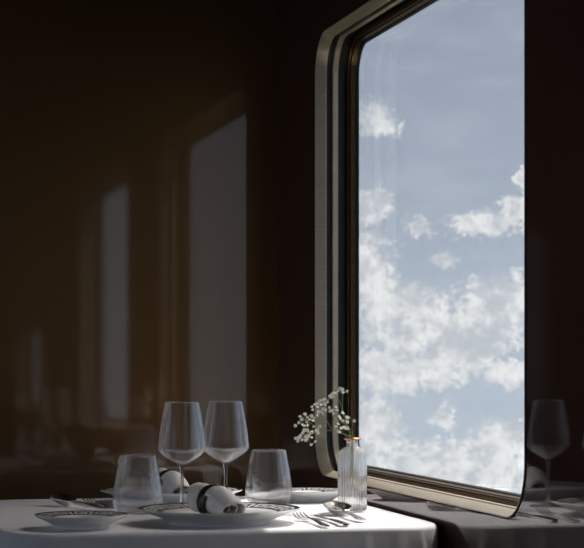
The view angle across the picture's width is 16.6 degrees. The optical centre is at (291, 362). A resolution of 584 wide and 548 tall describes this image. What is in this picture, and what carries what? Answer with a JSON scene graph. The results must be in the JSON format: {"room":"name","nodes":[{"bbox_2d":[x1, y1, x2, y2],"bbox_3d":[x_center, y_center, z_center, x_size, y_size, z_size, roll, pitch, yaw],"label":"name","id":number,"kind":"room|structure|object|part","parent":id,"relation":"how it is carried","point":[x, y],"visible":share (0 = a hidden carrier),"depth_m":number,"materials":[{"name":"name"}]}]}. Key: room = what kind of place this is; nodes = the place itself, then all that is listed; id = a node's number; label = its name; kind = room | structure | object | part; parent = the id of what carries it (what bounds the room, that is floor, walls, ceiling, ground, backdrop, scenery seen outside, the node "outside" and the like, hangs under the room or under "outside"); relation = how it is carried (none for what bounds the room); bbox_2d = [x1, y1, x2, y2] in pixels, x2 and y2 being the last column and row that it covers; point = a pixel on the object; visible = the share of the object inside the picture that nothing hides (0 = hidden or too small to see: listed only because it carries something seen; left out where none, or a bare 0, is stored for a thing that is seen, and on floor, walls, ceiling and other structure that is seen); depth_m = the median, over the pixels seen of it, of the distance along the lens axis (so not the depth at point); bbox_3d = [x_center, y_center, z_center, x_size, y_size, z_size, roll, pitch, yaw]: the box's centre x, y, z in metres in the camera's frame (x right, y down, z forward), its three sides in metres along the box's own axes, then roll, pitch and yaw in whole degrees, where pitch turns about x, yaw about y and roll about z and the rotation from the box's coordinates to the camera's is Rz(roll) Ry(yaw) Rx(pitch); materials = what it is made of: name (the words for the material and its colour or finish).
{"room":"train carriage","nodes":[
{"label":"train carriage","id":0,"kind":"room"},
{"bbox_2d":[0,0,278,499],"bbox_3d":[-1.318,-0.138,4.419,2.643,2.330,0.001,0,0,-13],"label":"wall","id":1,"kind":"structure","parent":0,"point":[139,139],"depth_m":4.64,"materials":[{"name":"brown wood"}]},
{"bbox_2d":[272,0,313,26],"bbox_3d":[-0.317,-1.046,0.133,2.643,0.513,8.803,0,0,-13],"label":"ceiling","id":2,"kind":"structure","parent":0,"point":[284,9],"depth_m":4.61,"materials":[{"name":"brown wood"}]},
{"bbox_2d":[279,0,583,547],"bbox_3d":[0.970,0.118,0.433,0.001,1.817,8.803,0,0,-13],"label":"wall","id":3,"kind":"structure","parent":0,"point":[550,513],"depth_m":3.02,"materials":[{"name":"brown wood"}]},
{"bbox_2d":[278,0,317,28],"bbox_3d":[0.969,-0.789,0.433,0.003,0.003,8.802,0,0,-13],"label":"trim","id":4,"kind":"structure","parent":3,"relation":"attached to","point":[314,1],"depth_m":4.52,"materials":[{"name":"brown wood"}]},
{"bbox_2d":[315,0,526,518],"bbox_3d":[0.248,-0.235,3.720,0.094,0.961,1.349,0,0,-13],"label":"window","id":5,"kind":"structure","parent":3,"relation":"in","point":[421,112],"depth_m":3.85,"materials":[{"name":"clear glass"}]},
{"label":"floor","id":6,"kind":"structure","parent":0,"visible":0},
{"bbox_3d":[-0.192,0.654,3.718,0.745,0.746,0.830,0,0,-13],"label":"dining table","id":7,"kind":"object","parent":6,"relation":"on","visible":0},
{"bbox_2d":[0,496,437,547],"bbox_3d":[-0.204,0.431,3.713,0.784,0.310,0.894,0,0,-13],"label":"tablecloth","id":8,"kind":"object","parent":7,"relation":"on","point":[19,526],"visible":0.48,"depth_m":3.35,"materials":[{"name":"white fabric"}]},
{"bbox_2d":[49,493,107,508],"bbox_3d":[-0.405,0.267,3.819,0.048,0.024,0.213,0,0,-33],"label":"soup spoon","id":9,"kind":"object","parent":8,"relation":"on","point":[66,500],"visible":1,"depth_m":3.86,"materials":[{"name":"silver metal"}]},
{"bbox_2d":[49,493,76,506],"bbox_3d":[-0.443,0.267,3.878,0.048,0.024,0.072,0,0,-33],"label":"bowl","id":10,"kind":"object","parent":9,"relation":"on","point":[66,500],"depth_m":3.88,"materials":[{"name":"silver metal"}]},
{"bbox_3d":[-0.385,0.268,3.790,0.018,0.008,0.143,0,0,-33],"label":"handle","id":11,"kind":"part","parent":9,"relation":"part of","materials":[{"name":"silver metal"}]},
{"bbox_2d":[35,511,128,529],"bbox_3d":[-0.353,0.265,3.353,0.157,0.024,0.157,0,0,-13],"label":"plate","id":12,"kind":"object","parent":8,"relation":"on","point":[63,520],"visible":1,"depth_m":3.31,"materials":[{"name":"white ceramic"}]},
{"bbox_2d":[82,497,114,508],"bbox_3d":[-0.370,0.269,3.851,0.031,0.011,0.196,0,0,-20],"label":"fork","id":13,"kind":"object","parent":8,"relation":"on","point":[87,501],"visible":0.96,"depth_m":3.86,"materials":[{"name":"silver metal"}]},
{"bbox_3d":[-0.358,0.271,3.817,0.016,0.007,0.124,0,0,-20],"label":"handle","id":14,"kind":"part","parent":13,"relation":"part of","materials":[{"name":"silver metal"}]},
{"bbox_2d":[113,454,162,514],"bbox_3d":[-0.283,0.223,3.670,0.092,0.106,0.092,0,0,-13],"label":"water tumbler","id":15,"kind":"object","parent":8,"relation":"on","point":[137,484],"visible":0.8,"depth_m":3.63,"materials":[{"name":"clear glass"}]},
{"bbox_2d":[101,485,241,503],"bbox_3d":[-0.238,0.263,3.964,0.280,0.026,0.280,0,0,-26],"label":"dinner plate","id":16,"kind":"object","parent":8,"relation":"on","point":[167,498],"visible":0.27,"depth_m":3.87,"materials":[{"name":"white ceramic"}]},
{"bbox_2d":[159,468,188,493],"bbox_3d":[-0.237,0.238,3.953,0.055,0.055,0.153,0,0,-19],"label":"rolled napkin","id":17,"kind":"object","parent":16,"relation":"on","point":[170,480],"visible":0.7,"depth_m":3.92,"materials":[{"name":"white fabric"}]},
{"bbox_2d":[159,469,184,477],"bbox_3d":[-0.241,0.239,3.965,0.061,0.056,0.018,0,0,-22],"label":"napkin ring","id":18,"kind":"object","parent":17,"relation":"on","point":[166,470],"visible":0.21,"depth_m":3.96,"materials":[{"name":"black metal"}]},
{"bbox_2d":[158,402,205,502],"bbox_3d":[-0.200,0.174,3.640,0.088,0.205,0.088,0,0,-13],"label":"wine glass","id":19,"kind":"object","parent":8,"relation":"on","point":[181,441],"visible":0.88,"depth_m":3.61,"materials":[{"name":"clear glass"}]},
{"bbox_2d":[138,502,299,526],"bbox_3d":[-0.126,0.263,3.460,0.280,0.026,0.280,0,0,-19],"label":"dinner plate","id":20,"kind":"object","parent":8,"relation":"on","point":[255,513],"visible":0.94,"depth_m":3.38,"materials":[{"name":"white ceramic"}]},
{"bbox_2d":[185,482,244,513],"bbox_3d":[-0.130,0.238,3.467,0.055,0.055,0.153,0,0,-28],"label":"rolled napkin","id":21,"kind":"object","parent":20,"relation":"on","point":[217,499],"visible":0.84,"depth_m":3.44,"materials":[{"name":"white fabric"}]},
{"bbox_2d":[196,484,223,513],"bbox_3d":[-0.136,0.239,3.479,0.061,0.056,0.018,0,0,-31],"label":"napkin ring","id":22,"kind":"object","parent":21,"relation":"on","point":[204,489],"visible":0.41,"depth_m":3.46,"materials":[{"name":"black metal"}]},
{"bbox_2d":[204,401,248,487],"bbox_3d":[-0.123,0.174,3.721,0.088,0.205,0.088,0,0,20],"label":"wine glass","id":23,"kind":"object","parent":8,"relation":"on","point":[225,428],"visible":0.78,"depth_m":3.69,"materials":[{"name":"clear glass"}]},
{"bbox_2d":[245,449,292,503],"bbox_3d":[-0.045,0.223,3.892,0.092,0.106,0.092,0,0,37],"label":"water tumbler","id":24,"kind":"object","parent":8,"relation":"on","point":[268,480],"visible":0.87,"depth_m":3.86,"materials":[{"name":"clear glass"}]},
{"bbox_2d":[292,512,329,526],"bbox_3d":[0.035,0.269,3.447,0.031,0.011,0.196,0,0,-14],"label":"fork","id":25,"kind":"object","parent":8,"relation":"on","point":[306,517],"visible":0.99,"depth_m":3.44,"materials":[{"name":"silver metal"}]},
{"bbox_3d":[0.043,0.271,3.412,0.016,0.007,0.124,0,0,-14],"label":"handle","id":26,"kind":"part","parent":25,"relation":"part of","materials":[{"name":"silver metal"}]},
{"bbox_2d":[289,487,337,502],"bbox_3d":[0.037,0.265,3.998,0.157,0.024,0.157,0,0,-33],"label":"plate","id":27,"kind":"object","parent":8,"relation":"on","point":[298,496],"visible":0.61,"depth_m":3.95,"materials":[{"name":"white ceramic"}]},
{"bbox_2d":[292,490,334,491],"bbox_3d":[0.021,0.254,3.982,0.139,0.004,0.011,0,0,25],"label":"butter knife","id":28,"kind":"object","parent":27,"relation":"on","point":[292,490],"visible":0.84,"depth_m":3.96,"materials":[{"name":"silver metal"}]},
{"bbox_2d":[313,515,349,525],"bbox_3d":[0.066,0.273,3.484,0.018,0.007,0.224,0,0,-13],"label":"knife","id":29,"kind":"object","parent":8,"relation":"on","point":[330,520],"visible":1,"depth_m":3.43,"materials":[{"name":"silver metal"}]},
{"bbox_3d":[0.053,0.273,3.535,0.014,0.001,0.120,0,0,-13],"label":"blade","id":30,"kind":"part","parent":29,"relation":"part of","materials":[{"name":"silver metal"}]},
{"bbox_3d":[0.079,0.273,3.426,0.018,0.007,0.104,0,0,-13],"label":"handle","id":31,"kind":"part","parent":29,"relation":"part of","materials":[{"name":"silver metal"}]},
{"bbox_2d":[323,501,365,520],"bbox_3d":[0.099,0.267,3.565,0.050,0.026,0.222,0,0,-12],"label":"soup spoon","id":32,"kind":"object","parent":8,"relation":"on","point":[337,508],"visible":1,"depth_m":3.62,"materials":[{"name":"silver metal"}]},
{"bbox_2d":[323,501,351,515],"bbox_3d":[0.084,0.267,3.637,0.050,0.026,0.075,0,0,-12],"label":"bowl","id":33,"kind":"object","parent":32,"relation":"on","point":[337,508],"depth_m":3.65,"materials":[{"name":"silver metal"}]},
{"bbox_3d":[0.107,0.269,3.529,0.019,0.009,0.149,0,0,-12],"label":"handle","id":34,"kind":"part","parent":32,"relation":"part of","materials":[{"name":"silver metal"}]},
{"bbox_2d":[338,437,366,511],"bbox_3d":[0.112,0.207,3.723,0.054,0.137,0.054,0,0,29],"label":"flower vase","id":35,"kind":"object","parent":8,"relation":"on","point":[352,459],"visible":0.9,"depth_m":3.70,"materials":[{"name":"clear glass"}]},
{"bbox_2d":[294,387,355,445],"bbox_3d":[0.060,0.131,3.724,0.108,0.174,0.101,0,0,14],"label":"flower sprig","id":36,"kind":"object","parent":35,"relation":"in","point":[306,436],"visible":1,"depth_m":3.72,"materials":[{"name":"white plant"}]}
]}

